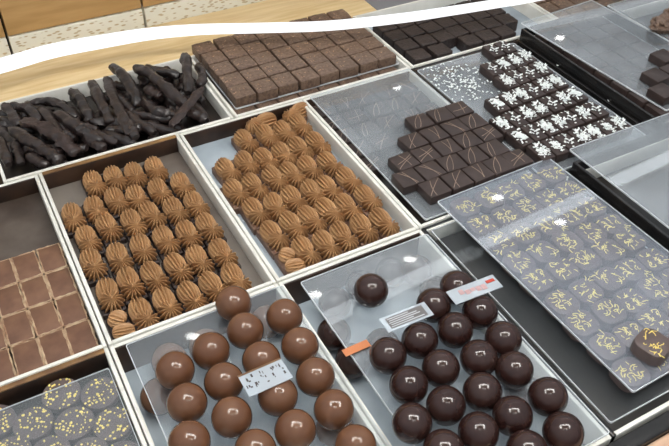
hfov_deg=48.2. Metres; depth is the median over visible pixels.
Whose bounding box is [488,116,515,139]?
chocolate
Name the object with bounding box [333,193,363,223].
piped praline
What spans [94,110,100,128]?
stick
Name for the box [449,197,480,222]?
square
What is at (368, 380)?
sheet
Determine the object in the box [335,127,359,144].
square
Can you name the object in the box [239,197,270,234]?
piped praline
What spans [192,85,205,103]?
stick
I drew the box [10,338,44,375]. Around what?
soft square
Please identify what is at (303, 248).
piped praline
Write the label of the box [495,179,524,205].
square
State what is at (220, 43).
block
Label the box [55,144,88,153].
stick
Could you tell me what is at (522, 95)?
chocolate
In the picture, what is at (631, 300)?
square
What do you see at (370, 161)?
sheet
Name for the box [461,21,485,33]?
block
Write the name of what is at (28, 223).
display tray
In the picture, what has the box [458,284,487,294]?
text
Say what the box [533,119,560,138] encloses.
chocolate
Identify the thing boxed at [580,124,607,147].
chocolate
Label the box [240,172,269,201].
piped praline
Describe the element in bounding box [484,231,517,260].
square
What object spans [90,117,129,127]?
stick
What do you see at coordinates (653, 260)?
square
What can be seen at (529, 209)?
square
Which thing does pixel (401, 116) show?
square
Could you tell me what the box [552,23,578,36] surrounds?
square
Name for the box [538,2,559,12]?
block
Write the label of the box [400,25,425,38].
block
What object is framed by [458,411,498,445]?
truffle
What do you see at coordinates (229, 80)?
block
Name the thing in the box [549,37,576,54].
square
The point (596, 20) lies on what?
square
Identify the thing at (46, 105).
stick
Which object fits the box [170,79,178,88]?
stick
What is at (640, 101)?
square
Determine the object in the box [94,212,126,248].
piped praline
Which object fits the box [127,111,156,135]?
stick
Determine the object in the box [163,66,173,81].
stick
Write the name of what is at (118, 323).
piped praline
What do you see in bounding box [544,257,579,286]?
square
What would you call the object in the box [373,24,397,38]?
block
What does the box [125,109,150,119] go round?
stick
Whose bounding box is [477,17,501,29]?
block
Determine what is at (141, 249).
piped praline
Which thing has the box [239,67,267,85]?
block
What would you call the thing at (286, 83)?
block
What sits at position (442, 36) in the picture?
block
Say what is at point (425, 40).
block
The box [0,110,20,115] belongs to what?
stick
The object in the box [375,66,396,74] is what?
block
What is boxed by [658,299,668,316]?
square
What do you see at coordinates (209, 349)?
truffle
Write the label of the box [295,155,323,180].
piped praline
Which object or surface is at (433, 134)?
square
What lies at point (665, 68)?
square
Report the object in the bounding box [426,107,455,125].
square
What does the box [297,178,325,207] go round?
piped praline
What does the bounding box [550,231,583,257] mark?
square
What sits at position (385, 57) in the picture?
block
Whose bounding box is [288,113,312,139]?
piped praline
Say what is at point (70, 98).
stick
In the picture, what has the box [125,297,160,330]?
piped praline
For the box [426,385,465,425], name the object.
truffle
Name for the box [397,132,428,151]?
square
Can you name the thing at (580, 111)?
chocolate
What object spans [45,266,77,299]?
soft square
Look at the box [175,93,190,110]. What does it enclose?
stick
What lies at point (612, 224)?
square
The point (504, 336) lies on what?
truffle
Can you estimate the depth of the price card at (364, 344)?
0.80 m
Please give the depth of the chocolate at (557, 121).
1.10 m
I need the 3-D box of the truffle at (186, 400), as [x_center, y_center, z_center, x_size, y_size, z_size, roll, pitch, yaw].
[-0.143,0.174,0.724,0.040,0.038,0.040,-22,47,-24]
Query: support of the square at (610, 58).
on the sheet at (605, 18)
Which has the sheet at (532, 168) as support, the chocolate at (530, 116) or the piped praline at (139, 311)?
the chocolate at (530, 116)
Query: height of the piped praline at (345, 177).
0.032 m
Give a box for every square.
[0,258,18,288]
[0,283,26,317]
[0,319,9,350]
[0,348,16,381]
[1,309,35,347]
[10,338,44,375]
[11,250,42,281]
[19,275,52,308]
[28,300,62,336]
[36,243,67,274]
[37,328,71,364]
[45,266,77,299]
[54,292,87,327]
[63,319,98,354]
[312,103,336,118]
[324,115,348,130]
[331,96,357,115]
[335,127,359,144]
[341,109,368,128]
[348,140,374,158]
[351,91,377,110]
[353,121,382,142]
[361,154,386,175]
[364,102,391,122]
[367,133,396,156]
[372,85,398,101]
[375,114,402,135]
[382,96,410,115]
[388,152,420,172]
[391,79,417,98]
[391,168,424,194]
[396,108,419,129]
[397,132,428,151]
[403,91,430,108]
[404,113,434,133]
[409,145,440,163]
[414,160,446,180]
[416,102,439,114]
[417,177,451,204]
[419,125,449,145]
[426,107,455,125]
[431,138,462,156]
[435,153,467,173]
[439,119,469,138]
[440,169,473,196]
[444,101,473,118]
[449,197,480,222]
[452,131,483,149]
[457,146,488,165]
[458,113,488,131]
[461,162,494,188]
[465,214,497,240]
[472,125,502,142]
[473,187,503,213]
[478,139,509,158]
[482,155,514,181]
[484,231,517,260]
[490,206,521,231]
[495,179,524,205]
[501,149,533,174]
[501,250,535,279]
[508,222,540,249]
[512,197,542,222]
[516,173,545,197]
[519,268,554,298]
[526,240,559,268]
[532,215,568,241]
[534,189,564,214]
[535,28,562,44]
[537,165,566,188]
[543,289,579,320]
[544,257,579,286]
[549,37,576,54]
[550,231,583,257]
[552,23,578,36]
[554,180,584,204]
[554,206,586,231]
[562,310,599,342]
[563,46,591,64]
[566,32,593,46]
[567,248,601,276]
[567,276,603,309]
[568,19,594,32]
[574,222,606,249]
[575,197,606,222]
[578,56,607,74]
[581,41,608,56]
[582,27,609,41]
[584,14,609,27]
[586,330,625,366]
[588,298,626,330]
[590,267,625,296]
[591,239,625,266]
[594,66,623,85]
[595,214,630,239]
[596,51,624,66]
[597,36,624,50]
[598,23,624,36]
[609,357,650,392]
[610,77,640,96]
[611,321,642,354]
[612,46,640,61]
[612,61,640,77]
[612,229,645,256]
[612,288,648,319]
[613,32,640,45]
[613,258,649,287]
[627,88,653,108]
[628,41,656,55]
[628,56,655,71]
[628,71,647,87]
[630,328,668,365]
[633,307,668,335]
[634,356,668,377]
[635,248,668,275]
[635,274,668,305]
[639,67,668,86]
[644,101,668,121]
[646,83,668,105]
[648,49,668,66]
[658,268,668,284]
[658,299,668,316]
[659,64,668,73]
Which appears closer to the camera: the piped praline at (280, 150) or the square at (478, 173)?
the square at (478, 173)
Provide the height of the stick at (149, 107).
0.018 m
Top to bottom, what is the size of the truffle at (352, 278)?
0.038 m
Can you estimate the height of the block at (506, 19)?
0.022 m
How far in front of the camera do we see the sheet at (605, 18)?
1.33 m
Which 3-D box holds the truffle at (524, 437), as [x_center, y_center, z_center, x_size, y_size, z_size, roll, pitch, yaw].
[0.178,0.211,0.693,0.039,0.038,0.039,19,45,18]
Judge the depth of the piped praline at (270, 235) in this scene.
0.94 m
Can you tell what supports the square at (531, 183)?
on the sheet at (432, 232)
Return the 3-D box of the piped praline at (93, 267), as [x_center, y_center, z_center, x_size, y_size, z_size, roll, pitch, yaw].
[-0.292,0.051,0.906,0.030,0.032,0.053,-20,47,-22]
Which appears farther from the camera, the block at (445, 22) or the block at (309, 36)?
the block at (445, 22)
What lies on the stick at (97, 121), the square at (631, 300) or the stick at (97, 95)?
the stick at (97, 95)
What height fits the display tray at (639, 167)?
0.068 m
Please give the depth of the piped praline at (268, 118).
1.11 m
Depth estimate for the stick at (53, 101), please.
1.11 m
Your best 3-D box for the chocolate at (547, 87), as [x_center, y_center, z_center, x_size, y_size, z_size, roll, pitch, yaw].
[0.330,-0.212,1.178,0.023,0.020,0.038,-18,46,-20]
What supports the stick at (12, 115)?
on the stick at (3, 118)
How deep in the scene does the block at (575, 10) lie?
1.41 m
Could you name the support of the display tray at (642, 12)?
on the countertop
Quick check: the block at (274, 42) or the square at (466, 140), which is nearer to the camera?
the square at (466, 140)
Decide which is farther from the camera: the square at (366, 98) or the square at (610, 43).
the square at (610, 43)
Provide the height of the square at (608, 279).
0.013 m
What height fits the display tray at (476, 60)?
0.050 m
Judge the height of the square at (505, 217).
0.013 m
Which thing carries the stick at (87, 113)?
on the stick at (95, 116)
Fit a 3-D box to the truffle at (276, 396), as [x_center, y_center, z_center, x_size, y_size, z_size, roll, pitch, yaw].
[-0.056,0.169,0.732,0.040,0.038,0.040,-25,48,-26]
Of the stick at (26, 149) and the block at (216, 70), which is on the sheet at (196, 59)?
the block at (216, 70)
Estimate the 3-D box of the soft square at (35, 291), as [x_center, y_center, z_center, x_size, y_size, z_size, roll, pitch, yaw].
[-0.348,0.084,0.876,0.031,0.014,0.048,-20,46,-21]
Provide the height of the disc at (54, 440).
0.009 m
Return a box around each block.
[192,41,217,62]
[201,50,227,72]
[209,60,236,83]
[213,35,238,50]
[219,72,246,95]
[221,45,247,61]
[227,83,255,106]
[229,103,255,114]
[230,55,257,71]
[232,34,257,45]
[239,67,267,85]
[241,41,267,55]
[250,51,276,66]
[250,78,277,101]
[252,33,277,41]
[252,99,277,108]
[259,61,286,77]
[261,35,286,52]
[270,72,297,95]
[271,46,296,62]
[275,93,298,102]
[280,55,307,73]
[281,32,306,45]
[289,17,308,21]
[290,41,316,57]
[291,66,319,89]
[296,88,318,96]
[300,31,325,41]
[301,51,328,66]
[308,13,331,20]
[309,37,335,50]
[311,61,338,83]
[316,82,338,90]
[320,46,347,62]
[322,30,343,37]
[326,9,351,19]
[328,32,354,46]
[331,56,358,78]
[335,77,358,85]
[339,41,365,55]
[346,28,372,40]
[350,51,377,73]
[356,71,378,79]
[357,36,383,51]
[369,46,395,68]
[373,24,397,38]
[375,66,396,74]
[383,29,407,48]
[394,22,414,29]
[394,38,419,57]
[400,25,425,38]
[405,48,431,64]
[412,34,437,50]
[413,19,431,26]
[418,21,442,33]
[426,43,452,59]
[429,30,454,48]
[433,16,457,29]
[444,25,468,46]
[450,13,473,25]
[455,0,471,4]
[456,34,482,51]
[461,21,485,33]
[466,11,490,20]
[474,29,498,45]
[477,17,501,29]
[483,8,505,16]
[491,25,515,40]
[493,13,517,30]
[534,0,545,4]
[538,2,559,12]
[550,0,574,10]
[552,10,569,17]
[564,6,584,14]
[568,0,589,6]
[580,2,599,10]
[594,0,614,6]
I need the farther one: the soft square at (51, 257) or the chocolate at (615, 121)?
the chocolate at (615, 121)
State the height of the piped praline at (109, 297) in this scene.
0.032 m
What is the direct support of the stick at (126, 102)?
on the stick
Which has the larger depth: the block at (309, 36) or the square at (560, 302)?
the block at (309, 36)
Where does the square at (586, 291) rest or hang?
on the sheet at (432, 232)
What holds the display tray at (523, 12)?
on the countertop
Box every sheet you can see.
[0,368,139,445]
[126,286,389,445]
[196,59,398,109]
[301,234,608,445]
[310,69,530,220]
[417,43,644,172]
[431,196,668,423]
[438,159,668,392]
[521,0,668,110]
[569,113,668,228]
[605,18,658,49]
[607,0,668,41]
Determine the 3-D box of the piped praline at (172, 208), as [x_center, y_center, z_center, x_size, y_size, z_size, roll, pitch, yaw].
[-0.208,-0.014,0.980,0.030,0.032,0.053,-20,47,-22]
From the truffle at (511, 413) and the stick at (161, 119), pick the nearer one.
the truffle at (511, 413)
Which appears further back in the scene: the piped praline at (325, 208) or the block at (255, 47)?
the block at (255, 47)
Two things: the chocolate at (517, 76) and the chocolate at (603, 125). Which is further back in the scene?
the chocolate at (517, 76)
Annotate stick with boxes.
[0,102,21,126]
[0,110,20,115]
[0,116,35,133]
[0,120,13,127]
[0,126,23,147]
[0,136,12,167]
[8,126,63,164]
[10,101,42,120]
[10,141,24,165]
[16,105,54,111]
[19,117,80,156]
[20,100,31,118]
[22,145,45,157]
[25,153,50,168]
[30,97,77,117]
[31,160,68,169]
[37,131,55,143]
[38,105,63,129]
[41,100,66,106]
[46,144,83,156]
[53,110,104,141]
[54,129,68,153]
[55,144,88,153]
[57,121,77,141]
[68,88,94,123]
[69,96,78,109]
[71,106,81,121]
[79,112,102,126]
[81,137,106,151]
[82,122,98,129]
[87,79,114,125]
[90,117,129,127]
[93,129,118,144]
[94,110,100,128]
[102,130,135,145]
[103,76,129,135]
[103,123,143,133]
[105,95,130,104]
[107,144,115,149]
[108,63,141,107]
[114,81,139,91]
[118,94,135,110]
[123,92,156,104]
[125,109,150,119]
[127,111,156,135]
[127,119,139,140]
[132,64,186,106]
[139,76,148,87]
[140,98,169,117]
[143,85,162,99]
[144,93,158,105]
[144,120,179,135]
[145,64,180,78]
[145,114,181,122]
[147,120,160,139]
[148,83,164,102]
[155,105,176,116]
[159,94,176,110]
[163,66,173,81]
[166,123,186,130]
[169,87,204,127]
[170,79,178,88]
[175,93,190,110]
[177,83,182,90]
[179,52,193,94]
[179,75,194,85]
[179,90,205,107]
[185,108,208,122]
[191,101,209,124]
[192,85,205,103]
[194,62,207,87]
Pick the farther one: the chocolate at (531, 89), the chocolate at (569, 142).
the chocolate at (531, 89)
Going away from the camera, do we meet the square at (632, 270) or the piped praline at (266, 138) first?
the square at (632, 270)
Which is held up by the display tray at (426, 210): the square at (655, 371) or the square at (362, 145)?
the square at (362, 145)
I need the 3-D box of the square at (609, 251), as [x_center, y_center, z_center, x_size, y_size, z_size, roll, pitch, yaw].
[0.333,0.036,0.913,0.036,0.013,0.035,-17,45,-19]
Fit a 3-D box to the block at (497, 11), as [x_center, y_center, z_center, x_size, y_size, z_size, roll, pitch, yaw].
[0.298,-0.392,1.408,0.033,0.022,0.034,-21,47,-23]
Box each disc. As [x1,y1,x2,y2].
[0,404,16,439]
[0,436,31,445]
[13,406,54,443]
[34,435,70,445]
[41,378,81,413]
[54,406,94,443]
[74,437,107,445]
[80,377,120,412]
[93,407,133,444]
[111,441,138,445]
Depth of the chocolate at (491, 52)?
1.25 m
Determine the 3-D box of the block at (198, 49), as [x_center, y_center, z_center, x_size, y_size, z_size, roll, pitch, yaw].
[-0.216,-0.287,1.250,0.034,0.018,0.035,-19,46,-21]
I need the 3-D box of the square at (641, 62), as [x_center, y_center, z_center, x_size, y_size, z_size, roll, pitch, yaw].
[0.507,-0.258,1.236,0.034,0.017,0.034,-18,46,-20]
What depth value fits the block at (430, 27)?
1.35 m
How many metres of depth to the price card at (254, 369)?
0.73 m
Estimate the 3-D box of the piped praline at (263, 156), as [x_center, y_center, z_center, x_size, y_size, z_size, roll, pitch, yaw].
[-0.097,-0.087,1.058,0.031,0.032,0.053,-20,47,-22]
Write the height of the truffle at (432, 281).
0.038 m
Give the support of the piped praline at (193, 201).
on the display tray at (62, 185)
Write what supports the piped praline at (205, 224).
on the display tray at (62, 185)
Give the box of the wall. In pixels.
[0,16,11,54]
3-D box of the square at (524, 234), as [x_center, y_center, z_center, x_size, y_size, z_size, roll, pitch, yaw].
[0.236,0.016,0.933,0.035,0.013,0.035,-19,46,-21]
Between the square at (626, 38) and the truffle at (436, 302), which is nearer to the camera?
the truffle at (436, 302)
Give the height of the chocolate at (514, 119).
0.019 m
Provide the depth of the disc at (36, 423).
0.74 m
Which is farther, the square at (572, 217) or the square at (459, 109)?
the square at (459, 109)
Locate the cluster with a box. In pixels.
[649,13,668,33]
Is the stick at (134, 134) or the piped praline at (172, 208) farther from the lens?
the stick at (134, 134)
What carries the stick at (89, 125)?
on the stick
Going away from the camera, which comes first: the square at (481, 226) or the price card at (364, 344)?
the price card at (364, 344)
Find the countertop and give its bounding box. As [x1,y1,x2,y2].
[0,0,668,445]
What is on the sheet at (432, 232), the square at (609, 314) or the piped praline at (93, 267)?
the square at (609, 314)
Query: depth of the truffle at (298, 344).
0.76 m
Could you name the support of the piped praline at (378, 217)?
on the display tray at (208, 144)
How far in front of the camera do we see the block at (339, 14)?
1.34 m
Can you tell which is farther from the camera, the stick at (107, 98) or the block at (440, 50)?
the block at (440, 50)
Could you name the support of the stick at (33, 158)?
on the stick at (65, 161)
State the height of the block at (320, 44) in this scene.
0.018 m
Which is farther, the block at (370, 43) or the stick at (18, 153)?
the block at (370, 43)
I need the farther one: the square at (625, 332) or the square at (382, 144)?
the square at (382, 144)
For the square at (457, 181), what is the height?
0.014 m
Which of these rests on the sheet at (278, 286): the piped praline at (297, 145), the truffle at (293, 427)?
the truffle at (293, 427)
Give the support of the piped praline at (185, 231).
on the display tray at (62, 185)
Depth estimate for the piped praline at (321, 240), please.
0.92 m
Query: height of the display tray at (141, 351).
0.050 m
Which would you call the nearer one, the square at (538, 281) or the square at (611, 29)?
the square at (538, 281)
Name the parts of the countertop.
rail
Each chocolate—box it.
[479,62,503,81]
[481,44,504,61]
[484,96,509,116]
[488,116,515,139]
[492,57,515,72]
[493,73,519,91]
[494,40,516,56]
[497,91,522,110]
[501,111,528,128]
[503,53,527,69]
[505,70,529,85]
[505,128,533,152]
[509,87,534,105]
[513,49,536,64]
[514,105,540,123]
[517,66,541,82]
[520,83,545,101]
[520,124,547,142]
[525,141,555,167]
[526,100,552,119]
[528,61,552,76]
[532,77,556,96]
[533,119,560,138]
[538,96,564,114]
[540,137,568,162]
[543,74,568,91]
[545,114,572,133]
[550,91,576,110]
[554,133,582,157]
[558,110,584,128]
[561,86,588,105]
[567,127,595,152]
[569,105,596,125]
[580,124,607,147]
[583,101,608,121]
[592,118,620,143]
[605,115,632,138]
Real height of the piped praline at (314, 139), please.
0.032 m
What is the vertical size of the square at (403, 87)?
0.014 m
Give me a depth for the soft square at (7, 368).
0.79 m
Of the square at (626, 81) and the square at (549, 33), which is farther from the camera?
the square at (549, 33)
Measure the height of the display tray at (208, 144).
0.050 m
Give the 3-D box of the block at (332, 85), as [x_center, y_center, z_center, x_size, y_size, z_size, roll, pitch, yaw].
[-0.014,-0.220,1.214,0.034,0.018,0.035,-18,46,-20]
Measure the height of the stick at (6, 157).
0.015 m
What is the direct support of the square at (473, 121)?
on the sheet at (370, 161)
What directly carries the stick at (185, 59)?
on the stick at (186, 96)
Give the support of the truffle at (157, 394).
on the display tray at (141, 351)
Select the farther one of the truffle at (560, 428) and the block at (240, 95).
the block at (240, 95)
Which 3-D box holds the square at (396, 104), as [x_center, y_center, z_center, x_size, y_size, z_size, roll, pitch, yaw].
[0.097,-0.183,1.180,0.033,0.014,0.032,-22,47,-24]
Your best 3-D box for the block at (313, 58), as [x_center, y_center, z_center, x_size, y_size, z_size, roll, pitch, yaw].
[-0.032,-0.265,1.231,0.034,0.018,0.035,-20,47,-22]
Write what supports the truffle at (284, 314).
on the sheet at (278, 286)
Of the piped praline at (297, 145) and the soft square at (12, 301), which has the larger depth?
the piped praline at (297, 145)
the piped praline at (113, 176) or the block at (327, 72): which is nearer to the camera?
the piped praline at (113, 176)
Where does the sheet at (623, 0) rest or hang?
on the display tray at (642, 12)
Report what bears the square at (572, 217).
on the sheet at (432, 232)
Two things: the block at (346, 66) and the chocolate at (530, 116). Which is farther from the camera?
the block at (346, 66)
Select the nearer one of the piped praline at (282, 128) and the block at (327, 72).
the piped praline at (282, 128)
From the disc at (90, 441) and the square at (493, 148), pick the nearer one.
the disc at (90, 441)
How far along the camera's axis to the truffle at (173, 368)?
0.74 m
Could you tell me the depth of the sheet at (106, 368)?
0.76 m
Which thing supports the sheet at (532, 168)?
on the display tray at (476, 60)
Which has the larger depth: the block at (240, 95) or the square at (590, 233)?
the block at (240, 95)
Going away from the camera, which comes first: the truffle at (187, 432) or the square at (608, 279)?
the truffle at (187, 432)
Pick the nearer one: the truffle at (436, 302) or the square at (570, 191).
the truffle at (436, 302)
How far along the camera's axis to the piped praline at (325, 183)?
1.00 m
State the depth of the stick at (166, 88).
1.15 m
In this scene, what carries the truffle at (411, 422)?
on the sheet at (368, 380)
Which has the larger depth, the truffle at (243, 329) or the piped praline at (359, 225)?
the piped praline at (359, 225)
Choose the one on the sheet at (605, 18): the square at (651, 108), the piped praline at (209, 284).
the square at (651, 108)
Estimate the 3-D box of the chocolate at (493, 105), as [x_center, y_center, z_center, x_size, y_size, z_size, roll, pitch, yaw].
[0.247,-0.177,1.136,0.023,0.020,0.038,-18,46,-20]
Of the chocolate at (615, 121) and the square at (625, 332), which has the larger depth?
the chocolate at (615, 121)
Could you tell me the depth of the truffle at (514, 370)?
0.75 m
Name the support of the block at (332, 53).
on the sheet at (196, 59)
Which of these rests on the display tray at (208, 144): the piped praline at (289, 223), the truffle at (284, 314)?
the piped praline at (289, 223)
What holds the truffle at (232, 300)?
on the sheet at (278, 286)
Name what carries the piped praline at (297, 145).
on the display tray at (208, 144)
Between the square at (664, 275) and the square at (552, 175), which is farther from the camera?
the square at (552, 175)
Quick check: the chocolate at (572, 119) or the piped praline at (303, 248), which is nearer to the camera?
the piped praline at (303, 248)
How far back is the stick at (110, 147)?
1.08 m
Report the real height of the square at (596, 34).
0.017 m
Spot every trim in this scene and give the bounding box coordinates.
[0,0,144,53]
[0,20,10,57]
[140,0,264,26]
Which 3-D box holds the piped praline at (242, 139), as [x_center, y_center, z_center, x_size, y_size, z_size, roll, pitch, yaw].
[-0.129,-0.117,1.090,0.031,0.032,0.053,-19,46,-21]
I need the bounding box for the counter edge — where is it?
[0,0,540,73]
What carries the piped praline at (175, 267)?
on the display tray at (62, 185)
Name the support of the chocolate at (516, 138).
on the sheet at (532, 168)
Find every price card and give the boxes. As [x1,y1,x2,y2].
[238,358,285,388]
[342,339,370,356]
[385,305,427,327]
[458,278,494,294]
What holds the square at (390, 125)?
on the display tray at (426, 210)
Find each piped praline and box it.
[60,202,86,238]
[73,224,104,256]
[77,247,110,287]
[81,170,107,198]
[82,195,109,229]
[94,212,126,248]
[94,277,125,319]
[101,165,128,193]
[102,187,129,220]
[104,242,135,277]
[105,310,134,339]
[114,266,148,307]
[118,208,149,242]
[122,161,148,191]
[123,184,149,210]
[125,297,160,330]
[127,233,159,270]
[137,201,169,234]
[138,261,172,297]
[142,156,169,185]
[145,177,173,211]
[149,225,182,261]
[149,286,183,321]
[160,196,191,229]
[161,252,195,290]
[168,172,195,201]
[172,219,205,253]
[174,280,208,312]
[181,190,210,222]
[182,244,216,280]
[193,212,226,247]
[195,271,227,303]
[204,238,240,272]
[212,157,241,185]
[217,262,251,289]
[220,178,250,213]
[231,129,259,155]
[231,150,260,177]
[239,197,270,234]
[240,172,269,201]
[244,112,276,138]
[252,147,279,171]
[255,123,279,149]
[256,220,290,259]
[258,165,288,193]
[260,192,289,222]
[269,141,296,165]
[272,120,296,144]
[274,247,305,275]
[277,211,310,244]
[278,161,306,188]
[278,185,308,213]
[280,102,308,122]
[287,136,315,159]
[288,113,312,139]
[289,235,321,267]
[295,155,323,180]
[296,205,327,237]
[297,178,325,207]
[304,131,331,157]
[309,229,342,260]
[314,151,343,178]
[314,197,345,229]
[315,175,342,201]
[327,220,359,252]
[333,166,362,195]
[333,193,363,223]
[346,213,380,246]
[351,184,382,216]
[367,207,400,238]
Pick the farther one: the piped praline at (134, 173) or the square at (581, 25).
the square at (581, 25)
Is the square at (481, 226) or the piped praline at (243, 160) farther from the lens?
the piped praline at (243, 160)
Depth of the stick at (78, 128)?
1.07 m
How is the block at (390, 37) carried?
on the display tray at (523, 12)
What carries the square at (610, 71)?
on the sheet at (605, 18)
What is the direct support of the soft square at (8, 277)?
on the display tray at (28, 223)
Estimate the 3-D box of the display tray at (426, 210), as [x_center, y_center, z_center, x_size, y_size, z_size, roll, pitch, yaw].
[0.116,-0.106,1.107,0.198,0.050,0.329,-20,46,-21]
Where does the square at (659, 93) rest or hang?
on the sheet at (589, 0)
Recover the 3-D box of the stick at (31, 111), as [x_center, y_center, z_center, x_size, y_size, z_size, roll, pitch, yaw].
[-0.460,-0.167,1.113,0.070,0.016,0.021,23,47,22]
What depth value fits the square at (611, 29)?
1.31 m
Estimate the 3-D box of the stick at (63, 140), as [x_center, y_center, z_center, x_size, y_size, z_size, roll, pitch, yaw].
[-0.404,-0.127,1.066,0.118,0.019,0.030,26,48,25]
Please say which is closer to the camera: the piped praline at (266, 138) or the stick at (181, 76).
the piped praline at (266, 138)
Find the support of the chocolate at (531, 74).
on the sheet at (532, 168)
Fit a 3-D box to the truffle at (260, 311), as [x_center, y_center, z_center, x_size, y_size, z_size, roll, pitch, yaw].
[-0.078,0.113,0.861,0.040,0.038,0.040,17,45,16]
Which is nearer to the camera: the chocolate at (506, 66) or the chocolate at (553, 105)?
the chocolate at (553, 105)
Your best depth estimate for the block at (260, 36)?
1.28 m
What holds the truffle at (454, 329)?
on the sheet at (368, 380)
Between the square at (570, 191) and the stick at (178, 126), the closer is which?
the square at (570, 191)
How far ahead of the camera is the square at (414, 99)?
1.19 m
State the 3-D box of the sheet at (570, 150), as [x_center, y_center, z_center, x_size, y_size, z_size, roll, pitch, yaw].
[0.493,-0.035,0.973,0.200,0.002,0.330,-20,46,-21]
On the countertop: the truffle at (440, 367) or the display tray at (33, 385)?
the display tray at (33, 385)
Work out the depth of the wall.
1.25 m
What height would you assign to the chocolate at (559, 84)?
0.020 m
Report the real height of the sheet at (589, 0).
0.002 m
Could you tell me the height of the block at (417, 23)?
0.022 m
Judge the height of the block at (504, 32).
0.022 m
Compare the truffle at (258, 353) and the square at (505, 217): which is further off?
the square at (505, 217)
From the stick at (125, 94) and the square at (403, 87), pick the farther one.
the square at (403, 87)
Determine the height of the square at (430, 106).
0.014 m
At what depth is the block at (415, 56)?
1.27 m
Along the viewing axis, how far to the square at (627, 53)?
1.25 m
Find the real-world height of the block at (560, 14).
0.018 m
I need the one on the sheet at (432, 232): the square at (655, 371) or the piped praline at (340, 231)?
the square at (655, 371)
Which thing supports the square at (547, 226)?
on the sheet at (432, 232)
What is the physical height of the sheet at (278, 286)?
0.002 m
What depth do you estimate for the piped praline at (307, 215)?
0.96 m
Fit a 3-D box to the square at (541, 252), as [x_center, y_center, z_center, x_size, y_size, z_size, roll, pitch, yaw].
[0.252,0.038,0.909,0.036,0.013,0.035,-23,48,-24]
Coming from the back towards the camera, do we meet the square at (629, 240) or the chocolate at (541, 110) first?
the chocolate at (541, 110)
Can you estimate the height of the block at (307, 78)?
0.018 m
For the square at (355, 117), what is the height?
0.014 m
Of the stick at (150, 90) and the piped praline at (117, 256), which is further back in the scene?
the stick at (150, 90)
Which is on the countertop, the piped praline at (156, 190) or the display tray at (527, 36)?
the display tray at (527, 36)
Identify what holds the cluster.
on the sheet at (623, 0)
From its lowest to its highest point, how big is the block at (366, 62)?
0.018 m
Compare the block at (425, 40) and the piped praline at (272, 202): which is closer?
the piped praline at (272, 202)
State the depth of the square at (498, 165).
1.02 m
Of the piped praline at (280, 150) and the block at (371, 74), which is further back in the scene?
the block at (371, 74)
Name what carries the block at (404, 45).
on the display tray at (523, 12)
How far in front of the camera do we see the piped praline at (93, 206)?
0.97 m
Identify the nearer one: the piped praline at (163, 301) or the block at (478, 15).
the piped praline at (163, 301)
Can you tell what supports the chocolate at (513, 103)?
on the sheet at (532, 168)
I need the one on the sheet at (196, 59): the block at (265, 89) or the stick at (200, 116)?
the block at (265, 89)
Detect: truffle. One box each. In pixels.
[140,378,170,415]
[151,342,186,371]
[155,350,194,389]
[166,382,207,422]
[167,420,210,445]
[188,328,218,355]
[191,332,229,369]
[204,362,243,401]
[211,396,252,438]
[215,285,251,320]
[226,312,263,349]
[234,428,275,445]
[242,341,280,379]
[252,304,277,338]
[257,375,297,416]
[266,298,302,334]
[274,409,315,445]
[281,327,318,364]
[295,357,334,396]
[313,389,353,430]
[316,420,353,445]
[317,316,350,350]
[318,287,350,317]
[334,424,376,445]
[335,343,369,378]
[345,269,370,300]
[354,273,387,307]
[365,328,398,352]
[369,336,406,374]
[375,257,405,288]
[389,365,427,403]
[391,402,432,444]
[401,322,437,358]
[403,255,432,285]
[416,287,451,322]
[419,276,441,293]
[421,349,459,386]
[423,429,463,445]
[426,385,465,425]
[437,312,472,348]
[439,270,473,304]
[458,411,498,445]
[460,339,497,374]
[462,294,497,329]
[462,372,501,411]
[484,321,521,356]
[492,395,532,436]
[495,351,533,389]
[506,429,547,445]
[527,377,567,416]
[542,411,584,445]
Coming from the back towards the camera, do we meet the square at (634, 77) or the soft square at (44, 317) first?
the square at (634, 77)
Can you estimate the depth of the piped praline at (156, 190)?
1.00 m
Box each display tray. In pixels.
[0,59,232,184]
[0,175,106,386]
[0,348,147,445]
[39,135,275,361]
[109,283,384,445]
[179,100,418,285]
[191,40,409,118]
[279,229,610,445]
[302,70,528,229]
[353,0,554,68]
[411,39,652,174]
[421,173,668,443]
[519,6,668,131]
[530,0,622,18]
[570,127,668,254]
[609,0,668,39]
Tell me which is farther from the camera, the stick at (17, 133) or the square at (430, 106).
the square at (430, 106)
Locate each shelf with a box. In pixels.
[0,0,375,101]
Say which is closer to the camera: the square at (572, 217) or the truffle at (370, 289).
the truffle at (370, 289)
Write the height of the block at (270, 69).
0.018 m
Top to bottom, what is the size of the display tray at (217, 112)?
0.050 m
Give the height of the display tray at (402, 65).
0.050 m
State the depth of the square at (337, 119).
1.13 m
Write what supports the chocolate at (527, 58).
on the sheet at (532, 168)
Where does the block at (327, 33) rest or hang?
on the sheet at (196, 59)
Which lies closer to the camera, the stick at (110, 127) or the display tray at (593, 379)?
the display tray at (593, 379)
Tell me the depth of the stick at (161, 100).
1.16 m
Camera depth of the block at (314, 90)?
1.19 m
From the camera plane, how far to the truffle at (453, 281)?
0.83 m
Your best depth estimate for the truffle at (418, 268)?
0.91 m
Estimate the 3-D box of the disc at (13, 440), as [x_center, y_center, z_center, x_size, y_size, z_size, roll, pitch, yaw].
[-0.310,0.223,0.717,0.039,0.009,0.039,10,43,9]
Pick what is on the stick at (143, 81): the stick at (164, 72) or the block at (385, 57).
the stick at (164, 72)
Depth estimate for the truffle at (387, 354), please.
0.76 m
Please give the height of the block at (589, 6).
0.018 m
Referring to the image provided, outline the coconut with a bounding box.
[423,57,499,100]
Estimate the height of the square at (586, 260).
0.013 m
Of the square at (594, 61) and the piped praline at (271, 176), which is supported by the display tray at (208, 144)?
the piped praline at (271, 176)
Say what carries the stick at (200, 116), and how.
on the display tray at (217, 112)

